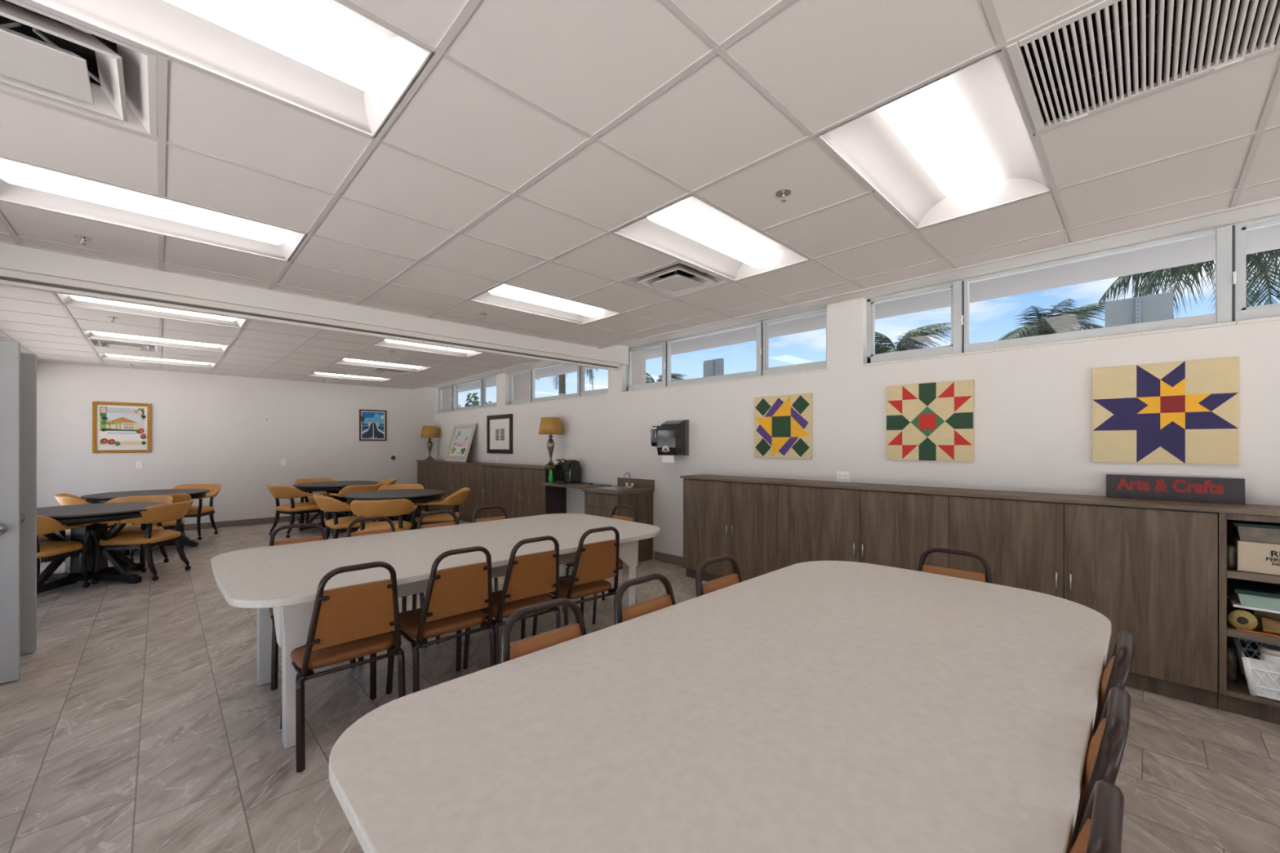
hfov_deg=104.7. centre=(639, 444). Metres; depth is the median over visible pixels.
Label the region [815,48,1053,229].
ceiling light
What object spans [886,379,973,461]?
panel
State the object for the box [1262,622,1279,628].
wooden dowel
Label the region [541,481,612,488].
countertop
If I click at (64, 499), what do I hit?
chair
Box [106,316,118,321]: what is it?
sprinkler head
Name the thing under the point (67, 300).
ceiling light
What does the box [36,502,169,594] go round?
round table
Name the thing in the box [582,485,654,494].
countertop
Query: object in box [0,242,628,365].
ceiling beam
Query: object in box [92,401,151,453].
framed picture
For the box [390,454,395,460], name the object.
receptacle
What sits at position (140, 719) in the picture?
floor
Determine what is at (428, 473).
base cabinet
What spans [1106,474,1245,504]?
sign
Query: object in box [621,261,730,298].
ceiling vent
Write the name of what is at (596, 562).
chair
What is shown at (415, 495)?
round table
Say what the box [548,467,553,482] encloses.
soap bottle
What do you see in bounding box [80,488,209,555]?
round table
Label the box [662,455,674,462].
paper towel
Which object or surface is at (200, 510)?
chair
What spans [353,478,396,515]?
chair
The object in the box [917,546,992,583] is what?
chair
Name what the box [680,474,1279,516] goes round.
countertop
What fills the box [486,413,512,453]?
framed drawing
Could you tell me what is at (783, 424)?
panel
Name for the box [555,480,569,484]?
drip tray
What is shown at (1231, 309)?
window
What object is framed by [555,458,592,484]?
coffee maker
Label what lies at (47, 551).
chair
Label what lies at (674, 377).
palm tree
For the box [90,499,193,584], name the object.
chair
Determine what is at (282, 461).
power outlet
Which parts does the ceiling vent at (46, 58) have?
blade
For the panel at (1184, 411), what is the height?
0.615 m
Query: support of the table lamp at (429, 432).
on the countertop at (511, 465)
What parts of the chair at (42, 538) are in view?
seat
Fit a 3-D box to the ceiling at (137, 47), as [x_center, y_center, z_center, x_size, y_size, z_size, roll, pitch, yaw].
[-1.612,-1.650,3.720,6.280,0.200,15.080,0,0,-44]
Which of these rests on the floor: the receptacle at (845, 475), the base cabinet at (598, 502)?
the base cabinet at (598, 502)
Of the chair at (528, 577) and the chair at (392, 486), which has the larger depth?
the chair at (392, 486)
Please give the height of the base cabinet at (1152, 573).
1.067 m
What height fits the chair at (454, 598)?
0.883 m
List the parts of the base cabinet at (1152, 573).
door, handle, handle, door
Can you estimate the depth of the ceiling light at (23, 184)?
2.62 m
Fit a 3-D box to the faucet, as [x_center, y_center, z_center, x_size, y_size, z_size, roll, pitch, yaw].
[-0.139,0.447,6.316,0.154,0.191,0.139,0,0,4]
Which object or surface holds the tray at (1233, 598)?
on the box at (1258, 615)
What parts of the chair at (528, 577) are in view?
leg, leg, seat, seat frame, leg, frame, backrest, leg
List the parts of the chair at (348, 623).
leg, leg, seat, seat frame, frame, backrest, leg, leg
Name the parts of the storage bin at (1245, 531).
lid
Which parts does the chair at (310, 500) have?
leg, seat, backrest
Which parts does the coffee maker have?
handle, tank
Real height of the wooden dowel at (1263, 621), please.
0.054 m
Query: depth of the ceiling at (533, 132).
2.19 m
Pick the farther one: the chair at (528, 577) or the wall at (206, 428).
the wall at (206, 428)
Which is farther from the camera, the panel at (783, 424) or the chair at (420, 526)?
the panel at (783, 424)
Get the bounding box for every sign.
[703,358,724,377]
[1105,292,1173,327]
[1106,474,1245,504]
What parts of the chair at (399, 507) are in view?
leg, backrest, seat, leg, leg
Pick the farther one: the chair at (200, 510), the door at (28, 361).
the chair at (200, 510)
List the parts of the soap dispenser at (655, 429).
chrome trim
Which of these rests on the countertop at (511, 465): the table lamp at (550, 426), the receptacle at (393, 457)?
the table lamp at (550, 426)
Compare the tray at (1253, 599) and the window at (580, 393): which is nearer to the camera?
the tray at (1253, 599)
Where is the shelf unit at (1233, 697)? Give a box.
[1217,512,1279,724]
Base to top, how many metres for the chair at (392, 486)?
0.803 m
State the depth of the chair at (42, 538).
5.09 m
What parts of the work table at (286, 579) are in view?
leg, leg, leg, leg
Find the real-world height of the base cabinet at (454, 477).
1.067 m
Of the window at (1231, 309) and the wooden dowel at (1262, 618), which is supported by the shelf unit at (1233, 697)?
the wooden dowel at (1262, 618)
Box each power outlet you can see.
[135,461,142,468]
[280,458,285,465]
[836,471,849,482]
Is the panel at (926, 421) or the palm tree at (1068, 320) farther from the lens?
the palm tree at (1068, 320)
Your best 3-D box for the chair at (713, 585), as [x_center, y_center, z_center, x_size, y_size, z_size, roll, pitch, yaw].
[0.551,0.987,2.201,0.457,0.883,0.559,0,0,-44]
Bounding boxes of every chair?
[36,515,97,587]
[38,534,65,563]
[54,493,114,528]
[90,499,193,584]
[105,496,173,573]
[120,493,191,560]
[172,484,221,540]
[266,484,329,537]
[268,523,355,689]
[280,561,405,772]
[295,478,334,524]
[312,493,378,539]
[328,483,385,533]
[346,515,427,666]
[350,498,417,532]
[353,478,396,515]
[377,484,424,525]
[386,546,495,694]
[412,510,457,644]
[413,487,470,524]
[462,535,560,669]
[471,505,542,626]
[499,597,586,663]
[532,526,619,635]
[562,504,636,624]
[613,573,675,624]
[695,555,742,597]
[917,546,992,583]
[1069,780,1124,852]
[1070,687,1130,849]
[1091,630,1134,737]
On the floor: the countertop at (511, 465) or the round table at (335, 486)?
the round table at (335, 486)
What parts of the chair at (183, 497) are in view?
leg, seat, backrest, seat rail, leg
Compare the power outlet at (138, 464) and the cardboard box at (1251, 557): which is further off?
the power outlet at (138, 464)
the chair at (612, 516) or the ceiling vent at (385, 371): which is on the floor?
the chair at (612, 516)
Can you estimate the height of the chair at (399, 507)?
0.803 m
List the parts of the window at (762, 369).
sill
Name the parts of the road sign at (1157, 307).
post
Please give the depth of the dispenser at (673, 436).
5.71 m
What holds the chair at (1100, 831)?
on the floor
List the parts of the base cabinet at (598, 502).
door, drawer, door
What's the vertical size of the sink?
0.005 m
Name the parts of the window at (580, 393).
sill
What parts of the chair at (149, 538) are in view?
leg, arm, seat, leg, seat rail, leg, backrest, leg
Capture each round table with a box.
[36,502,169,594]
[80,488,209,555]
[292,480,378,530]
[342,488,444,529]
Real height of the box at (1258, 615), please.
0.116 m
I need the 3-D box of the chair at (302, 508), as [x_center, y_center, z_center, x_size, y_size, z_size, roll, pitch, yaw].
[-5.505,1.026,7.882,0.668,0.803,0.697,0,0,26]
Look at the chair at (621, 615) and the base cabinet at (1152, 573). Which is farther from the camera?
the base cabinet at (1152, 573)
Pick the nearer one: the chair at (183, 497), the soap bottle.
the chair at (183, 497)
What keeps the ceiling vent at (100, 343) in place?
in the ceiling at (533, 132)
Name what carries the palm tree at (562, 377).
on the pavement
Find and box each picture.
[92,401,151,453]
[444,423,476,462]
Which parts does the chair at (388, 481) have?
backrest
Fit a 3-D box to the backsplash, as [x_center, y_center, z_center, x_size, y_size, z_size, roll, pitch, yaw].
[-0.062,0.491,6.398,0.020,0.106,0.675,0,0,-44]
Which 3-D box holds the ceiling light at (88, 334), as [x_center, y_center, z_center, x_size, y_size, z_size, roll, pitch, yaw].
[-5.637,-1.267,5.799,1.207,0.116,0.598,0,0,-44]
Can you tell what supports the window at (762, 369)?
in the wall at (1033, 406)
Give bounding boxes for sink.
[595,486,635,489]
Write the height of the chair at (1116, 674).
0.883 m
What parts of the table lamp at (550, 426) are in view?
stem, lamp shade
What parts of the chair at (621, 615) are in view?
backrest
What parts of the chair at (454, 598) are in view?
leg, leg, seat, seat frame, frame, backrest, leg, leg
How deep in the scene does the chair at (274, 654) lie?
3.27 m
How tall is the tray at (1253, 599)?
0.062 m
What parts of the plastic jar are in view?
lid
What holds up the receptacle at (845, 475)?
attached to the power outlet at (842, 476)
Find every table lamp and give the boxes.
[421,426,439,460]
[538,417,562,467]
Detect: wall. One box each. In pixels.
[36,361,434,530]
[434,209,1279,689]
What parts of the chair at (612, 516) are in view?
leg, seat frame, leg, seat, backrest, frame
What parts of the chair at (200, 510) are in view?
backrest, seat rail, seat, leg, arm, leg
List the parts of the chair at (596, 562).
leg, leg, seat, seat frame, leg, frame, backrest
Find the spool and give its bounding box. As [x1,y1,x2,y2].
[1226,609,1257,630]
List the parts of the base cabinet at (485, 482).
door, door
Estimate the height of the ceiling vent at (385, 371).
0.185 m
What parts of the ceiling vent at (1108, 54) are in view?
tie rod, tie rod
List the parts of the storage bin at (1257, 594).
lid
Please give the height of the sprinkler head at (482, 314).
0.046 m
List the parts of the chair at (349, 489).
seat rail, backrest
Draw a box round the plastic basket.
[1232,637,1279,701]
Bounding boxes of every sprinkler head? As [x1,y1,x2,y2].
[74,235,92,245]
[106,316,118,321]
[478,312,486,318]
[775,188,791,202]
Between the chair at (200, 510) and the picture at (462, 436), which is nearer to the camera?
the chair at (200, 510)
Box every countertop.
[416,459,555,469]
[541,481,612,488]
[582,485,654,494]
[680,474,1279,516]
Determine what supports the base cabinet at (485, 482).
on the floor
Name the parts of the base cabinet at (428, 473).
door, door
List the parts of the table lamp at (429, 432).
stem, lamp shade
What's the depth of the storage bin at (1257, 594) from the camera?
2.59 m
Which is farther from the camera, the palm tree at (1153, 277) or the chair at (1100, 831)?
the palm tree at (1153, 277)
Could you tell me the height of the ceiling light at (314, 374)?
0.116 m
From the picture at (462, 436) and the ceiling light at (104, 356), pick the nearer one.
the ceiling light at (104, 356)
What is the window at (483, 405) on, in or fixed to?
in the wall at (1033, 406)
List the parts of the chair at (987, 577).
backrest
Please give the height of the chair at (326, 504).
0.803 m
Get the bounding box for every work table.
[211,513,660,748]
[328,560,1111,852]
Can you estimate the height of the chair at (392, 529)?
0.883 m
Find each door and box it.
[0,340,20,684]
[20,352,36,654]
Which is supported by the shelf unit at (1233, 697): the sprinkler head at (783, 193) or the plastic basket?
the plastic basket
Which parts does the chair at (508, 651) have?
backrest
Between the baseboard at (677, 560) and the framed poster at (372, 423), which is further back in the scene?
the framed poster at (372, 423)
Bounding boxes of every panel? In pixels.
[754,392,812,458]
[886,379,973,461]
[1092,356,1239,464]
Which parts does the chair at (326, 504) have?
leg, backrest, leg, seat rail, seat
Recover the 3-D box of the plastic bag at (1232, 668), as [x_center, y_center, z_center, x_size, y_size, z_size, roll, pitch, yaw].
[3.277,1.211,2.741,0.100,0.182,0.045,0,0,-44]
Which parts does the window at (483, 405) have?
sill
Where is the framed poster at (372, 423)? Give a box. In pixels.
[359,408,386,440]
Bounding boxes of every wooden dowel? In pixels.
[1261,617,1279,623]
[1261,620,1279,626]
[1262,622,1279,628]
[1262,626,1279,631]
[1262,628,1279,634]
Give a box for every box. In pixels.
[1231,533,1279,575]
[1248,608,1279,628]
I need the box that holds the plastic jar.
[1258,644,1279,695]
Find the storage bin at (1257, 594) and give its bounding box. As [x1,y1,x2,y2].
[1227,577,1279,611]
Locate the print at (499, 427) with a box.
[489,417,509,449]
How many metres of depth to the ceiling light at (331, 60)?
1.54 m
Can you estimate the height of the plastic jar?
0.226 m
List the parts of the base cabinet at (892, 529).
door, handle, door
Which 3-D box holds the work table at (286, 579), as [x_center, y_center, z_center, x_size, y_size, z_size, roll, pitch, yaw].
[-1.178,1.046,3.469,2.740,0.763,1.425,0,0,-44]
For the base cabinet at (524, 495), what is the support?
on the floor
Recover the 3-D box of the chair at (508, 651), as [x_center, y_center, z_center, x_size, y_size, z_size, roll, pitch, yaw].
[-0.155,0.987,1.514,0.457,0.883,0.559,0,0,-44]
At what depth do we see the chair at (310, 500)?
8.95 m
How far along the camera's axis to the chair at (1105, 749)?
0.97 m
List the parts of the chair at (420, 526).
leg, frame, backrest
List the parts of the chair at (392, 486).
backrest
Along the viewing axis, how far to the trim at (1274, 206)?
3.59 m
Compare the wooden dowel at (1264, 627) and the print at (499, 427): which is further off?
the print at (499, 427)
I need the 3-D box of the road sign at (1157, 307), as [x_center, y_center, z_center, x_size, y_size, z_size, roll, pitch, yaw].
[6.380,-0.185,6.322,0.046,3.430,0.620,0,0,-44]
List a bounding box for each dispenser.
[650,426,660,448]
[657,419,688,462]
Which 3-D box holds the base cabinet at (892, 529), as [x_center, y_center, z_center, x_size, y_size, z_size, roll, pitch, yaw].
[1.897,0.894,4.104,0.412,1.067,1.255,0,0,-44]
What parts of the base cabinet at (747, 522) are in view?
door, door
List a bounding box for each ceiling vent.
[0,0,156,138]
[87,338,159,351]
[368,368,416,375]
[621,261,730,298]
[1006,0,1279,133]
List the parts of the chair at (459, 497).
leg, arm, leg, seat, seat rail, leg, backrest, leg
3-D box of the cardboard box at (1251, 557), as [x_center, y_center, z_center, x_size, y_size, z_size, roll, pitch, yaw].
[3.407,0.587,2.577,0.292,0.158,0.390,0,0,-44]
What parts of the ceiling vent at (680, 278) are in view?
blade, blade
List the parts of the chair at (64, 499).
backrest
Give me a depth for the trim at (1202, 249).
4.29 m
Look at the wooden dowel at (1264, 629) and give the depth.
2.54 m
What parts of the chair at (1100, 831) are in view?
backrest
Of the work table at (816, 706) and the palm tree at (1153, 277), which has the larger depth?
the palm tree at (1153, 277)
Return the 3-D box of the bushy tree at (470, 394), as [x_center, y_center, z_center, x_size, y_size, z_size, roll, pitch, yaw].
[-11.302,-1.015,33.239,3.693,5.089,5.336,0,0,-9]
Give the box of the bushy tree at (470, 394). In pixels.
[457,391,492,408]
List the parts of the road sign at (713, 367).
post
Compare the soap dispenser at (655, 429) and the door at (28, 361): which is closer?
the door at (28, 361)
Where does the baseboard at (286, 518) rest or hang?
attached to the wall at (206, 428)
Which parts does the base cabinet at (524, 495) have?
door, door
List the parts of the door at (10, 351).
knob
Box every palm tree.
[536,368,598,395]
[645,372,687,383]
[875,322,951,354]
[997,297,1106,340]
[1097,248,1279,317]
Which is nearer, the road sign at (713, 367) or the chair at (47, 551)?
the chair at (47, 551)
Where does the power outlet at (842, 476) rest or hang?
attached to the wall at (1033, 406)
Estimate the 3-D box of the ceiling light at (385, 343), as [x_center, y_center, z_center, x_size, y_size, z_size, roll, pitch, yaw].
[-2.608,-1.267,6.182,1.207,0.116,0.598,0,0,-44]
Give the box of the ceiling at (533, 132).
[0,0,1279,390]
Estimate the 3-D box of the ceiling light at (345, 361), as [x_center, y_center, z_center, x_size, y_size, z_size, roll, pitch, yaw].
[-3.890,-1.267,7.499,1.207,0.116,0.598,0,0,-44]
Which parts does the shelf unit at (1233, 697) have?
panel, panel, rail, shelf, shelf, shelf, copper strip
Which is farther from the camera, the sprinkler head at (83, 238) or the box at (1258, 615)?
the sprinkler head at (83, 238)
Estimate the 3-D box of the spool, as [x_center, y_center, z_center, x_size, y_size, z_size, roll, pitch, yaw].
[3.191,0.926,2.615,0.035,0.100,0.100,0,0,-44]
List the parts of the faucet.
spout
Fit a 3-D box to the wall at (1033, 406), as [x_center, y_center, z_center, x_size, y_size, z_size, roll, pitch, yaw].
[0.585,-0.060,5.858,0.150,2.980,15.080,0,0,-44]
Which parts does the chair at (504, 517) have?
frame, backrest, leg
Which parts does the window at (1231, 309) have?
sill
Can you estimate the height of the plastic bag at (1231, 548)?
0.131 m
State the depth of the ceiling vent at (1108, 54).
1.54 m
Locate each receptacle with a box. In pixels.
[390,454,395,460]
[838,474,842,481]
[844,474,847,481]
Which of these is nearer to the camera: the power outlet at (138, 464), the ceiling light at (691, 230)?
the ceiling light at (691, 230)
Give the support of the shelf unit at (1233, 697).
on the floor
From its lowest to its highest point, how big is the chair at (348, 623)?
0.883 m
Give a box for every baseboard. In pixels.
[168,512,353,530]
[653,551,683,566]
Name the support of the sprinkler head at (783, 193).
attached to the ceiling at (533, 132)
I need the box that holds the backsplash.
[617,477,654,488]
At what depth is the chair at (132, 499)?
5.89 m
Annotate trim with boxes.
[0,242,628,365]
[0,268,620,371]
[427,200,1279,386]
[441,224,1279,408]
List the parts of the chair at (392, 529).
leg, frame, backrest, leg, leg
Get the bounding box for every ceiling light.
[0,156,307,262]
[26,0,435,138]
[56,293,246,328]
[80,329,228,351]
[97,352,217,368]
[307,372,390,382]
[333,358,430,371]
[372,338,482,357]
[468,283,622,324]
[612,194,810,281]
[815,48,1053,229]
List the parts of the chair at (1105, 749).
backrest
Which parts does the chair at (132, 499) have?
seat, backrest, leg, leg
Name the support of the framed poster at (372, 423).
attached to the wall at (206, 428)
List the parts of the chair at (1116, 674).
backrest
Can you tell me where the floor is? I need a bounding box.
[0,510,1279,852]
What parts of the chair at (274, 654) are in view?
seat, leg, frame, backrest, leg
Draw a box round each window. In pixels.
[434,375,496,413]
[504,363,608,406]
[621,307,826,393]
[862,214,1279,366]
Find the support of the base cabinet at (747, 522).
on the floor
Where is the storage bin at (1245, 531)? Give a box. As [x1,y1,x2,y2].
[1226,519,1279,543]
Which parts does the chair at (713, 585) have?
backrest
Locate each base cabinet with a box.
[417,461,440,511]
[440,462,471,522]
[468,464,502,522]
[502,466,566,518]
[582,477,654,566]
[683,478,790,582]
[789,484,949,570]
[949,495,1217,708]
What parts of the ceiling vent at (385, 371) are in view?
blade, blade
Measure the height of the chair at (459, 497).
0.803 m
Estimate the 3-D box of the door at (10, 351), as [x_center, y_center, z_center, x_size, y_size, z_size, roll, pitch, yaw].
[-4.083,0.400,2.643,0.944,2.045,0.124,0,0,-44]
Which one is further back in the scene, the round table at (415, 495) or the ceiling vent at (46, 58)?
the round table at (415, 495)
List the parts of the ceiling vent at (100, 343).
blade, blade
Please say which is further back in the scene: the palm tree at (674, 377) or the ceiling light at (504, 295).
the palm tree at (674, 377)
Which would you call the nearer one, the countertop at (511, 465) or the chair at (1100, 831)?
the chair at (1100, 831)
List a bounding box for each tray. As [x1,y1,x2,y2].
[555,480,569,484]
[1226,592,1279,613]
[1233,590,1279,611]
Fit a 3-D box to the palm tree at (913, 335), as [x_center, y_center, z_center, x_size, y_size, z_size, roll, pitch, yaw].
[9.187,-1.330,17.841,4.240,5.732,4.127,0,0,-44]
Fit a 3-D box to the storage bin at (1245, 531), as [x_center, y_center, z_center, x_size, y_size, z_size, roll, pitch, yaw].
[3.436,0.459,2.549,0.316,0.092,0.500,0,0,-44]
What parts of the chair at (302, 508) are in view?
leg, backrest, leg, seat, seat rail, leg, arm, leg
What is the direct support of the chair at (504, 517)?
on the floor
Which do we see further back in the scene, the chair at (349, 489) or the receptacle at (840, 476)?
the chair at (349, 489)
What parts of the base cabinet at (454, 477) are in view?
door, door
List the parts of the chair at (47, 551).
leg, backrest, seat rail, seat, arm, leg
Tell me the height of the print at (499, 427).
0.550 m
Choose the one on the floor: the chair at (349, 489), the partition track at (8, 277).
the chair at (349, 489)
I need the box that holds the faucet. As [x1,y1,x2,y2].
[623,472,634,487]
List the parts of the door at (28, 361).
knob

